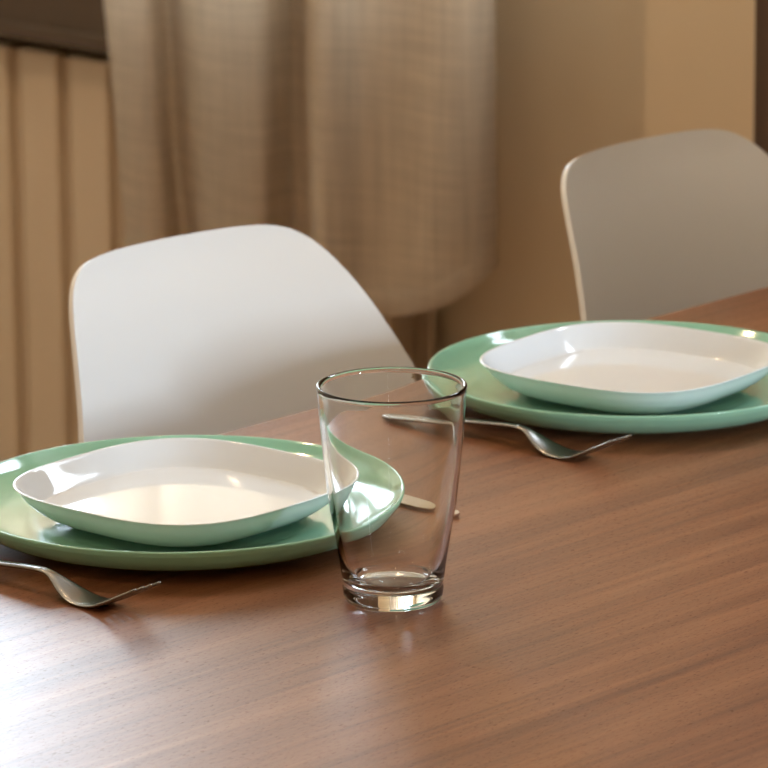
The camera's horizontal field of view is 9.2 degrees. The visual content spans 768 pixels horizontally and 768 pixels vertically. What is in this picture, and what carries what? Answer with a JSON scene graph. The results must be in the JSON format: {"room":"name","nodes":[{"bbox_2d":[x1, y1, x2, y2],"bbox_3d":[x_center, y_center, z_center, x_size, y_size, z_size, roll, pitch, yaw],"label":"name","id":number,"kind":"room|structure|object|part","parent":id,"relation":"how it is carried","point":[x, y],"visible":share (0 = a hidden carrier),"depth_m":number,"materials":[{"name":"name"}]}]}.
{"room":"dining room","nodes":[
{"label":"dining room","id":0,"kind":"room"},
{"bbox_2d":[0,0,754,353],"bbox_3d":[1.586,-0.740,3.647,7.740,2.700,0.120,12,19,41],"label":"wall","id":1,"kind":"structure","parent":0,"point":[575,78],"depth_m":5.00,"materials":[{"name":"paint"}]},
{"bbox_2d":[0,0,108,53],"bbox_3d":[-0.506,-0.527,5.490,1.520,0.200,0.157,12,19,41],"label":"window ledge","id":2,"kind":"object","parent":1,"relation":"attached to","point":[78,24],"visible":0.02,"depth_m":5.28,"materials":[{"name":"wood"}]},
{"bbox_2d":[0,42,434,461],"bbox_3d":[-0.375,-0.139,5.487,1.131,0.520,0.123,12,19,41],"label":"radiator","id":3,"kind":"object","parent":1,"relation":"attached to","point":[61,208],"visible":0.16,"depth_m":5.40,"materials":[{"name":"metal"}]},
{"bbox_3d":[-0.474,-2.200,4.982,1.850,0.020,0.233,12,19,41],"label":"curtain rod","id":4,"kind":"object","parent":1,"relation":"attached to","visible":0},
{"bbox_2d":[104,0,496,315],"bbox_3d":[-0.118,-1.089,4.778,0.570,2.039,0.082,12,19,41],"label":"curtain","id":5,"kind":"object","parent":4,"relation":"hanging from","point":[366,130],"visible":0.77,"depth_m":4.90,"materials":[{"name":"fabric"}]},
{"bbox_3d":[-0.458,1.169,1.817,7.740,0.100,6.190,12,19,41],"label":"floor","id":6,"kind":"structure","parent":0,"visible":0},
{"bbox_2d":[69,225,414,442],"bbox_3d":[0.000,0.337,3.246,0.432,0.829,0.429,-13,19,-41],"label":"dining chair","id":7,"kind":"object","parent":6,"relation":"on","point":[217,331],"visible":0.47,"depth_m":3.29,"materials":[{"name":"white plastic"}]},
{"bbox_2d":[0,287,767,767],"bbox_3d":[0.276,0.453,2.922,0.896,0.750,2.080,12,19,41],"label":"dining table","id":8,"kind":"object","parent":6,"relation":"on","point":[607,607],"visible":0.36,"depth_m":2.63,"materials":[{"name":"brown wood"}]},
{"bbox_2d":[0,559,160,607],"bbox_3d":[-0.206,0.106,2.735,0.203,0.020,0.022,12,19,41],"label":"fork","id":9,"kind":"object","parent":8,"relation":"on","point":[71,592],"visible":1,"depth_m":2.71,"materials":[{"name":"metal"}]},
{"bbox_3d":[-0.238,0.102,2.764,0.118,0.012,0.016,12,19,41],"label":"handle","id":10,"kind":"part","parent":9,"relation":"part of","materials":[{"name":"metal"}]},
{"bbox_2d":[0,435,336,570],"bbox_3d":[-0.121,0.075,2.855,0.270,0.022,0.270,-3,14,-12],"label":"dinner plate","id":11,"kind":"object","parent":8,"relation":"on","point":[23,529],"visible":0.47,"depth_m":2.80,"materials":[{"name":"green ceramic"}]},
{"bbox_2d":[13,438,328,546],"bbox_3d":[-0.120,0.069,2.849,0.178,0.025,0.178,11,18,39],"label":"bowl","id":12,"kind":"object","parent":11,"relation":"on","point":[167,492],"visible":0.95,"depth_m":2.87,"materials":[{"name":"white ceramic"}]},
{"bbox_2d":[316,367,466,611],"bbox_3d":[0.005,0.061,2.689,0.085,0.126,0.085,-1,14,-1],"label":"drinking glass","id":13,"kind":"object","parent":8,"relation":"on","point":[392,437],"visible":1,"depth_m":2.66,"materials":[{"name":"clear glass"}]},
{"bbox_2d":[454,509,459,516],"bbox_3d":[-0.028,0.062,2.936,0.195,0.005,0.017,12,19,41],"label":"table knife","id":14,"kind":"object","parent":8,"relation":"on","point":[457,512],"visible":0.03,"depth_m":2.87,"materials":[{"name":"metal"}]},
{"bbox_2d":[464,418,631,458],"bbox_3d":[0.073,0.027,3.046,0.203,0.020,0.022,12,19,41],"label":"fork","id":15,"kind":"object","parent":8,"relation":"on","point":[544,445],"visible":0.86,"depth_m":3.02,"materials":[{"name":"metal"}]},
{"bbox_3d":[0.042,0.023,3.075,0.118,0.012,0.016,12,19,41],"label":"handle","id":16,"kind":"part","parent":15,"relation":"part of","materials":[{"name":"metal"}]},
{"bbox_2d":[427,320,767,433],"bbox_3d":[0.164,-0.001,3.154,0.270,0.022,0.270,-3,14,-12],"label":"dinner plate","id":17,"kind":"object","parent":8,"relation":"on","point":[485,395],"visible":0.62,"depth_m":3.11,"materials":[{"name":"green ceramic"}]},
{"bbox_2d":[480,322,767,414],"bbox_3d":[0.163,-0.006,3.147,0.178,0.025,0.178,10,17,36],"label":"bowl","id":18,"kind":"object","parent":17,"relation":"on","point":[638,368],"visible":1,"depth_m":3.17,"materials":[{"name":"white ceramic"}]},
{"bbox_2d":[561,129,767,320],"bbox_3d":[0.346,0.251,3.584,0.429,0.829,0.432,13,19,43],"label":"dining chair","id":19,"kind":"object","parent":6,"relation":"on","point":[659,225],"visible":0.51,"depth_m":3.62,"materials":[{"name":"white plastic"}]},
{"bbox_2d":[754,0,767,154],"bbox_3d":[1.034,-0.268,3.837,1.515,1.699,0.519,12,19,41],"label":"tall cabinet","id":20,"kind":"object","parent":6,"relation":"on","point":[761,6],"visible":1,"depth_m":4.19,"materials":[{"name":"brown wood"}]}
]}

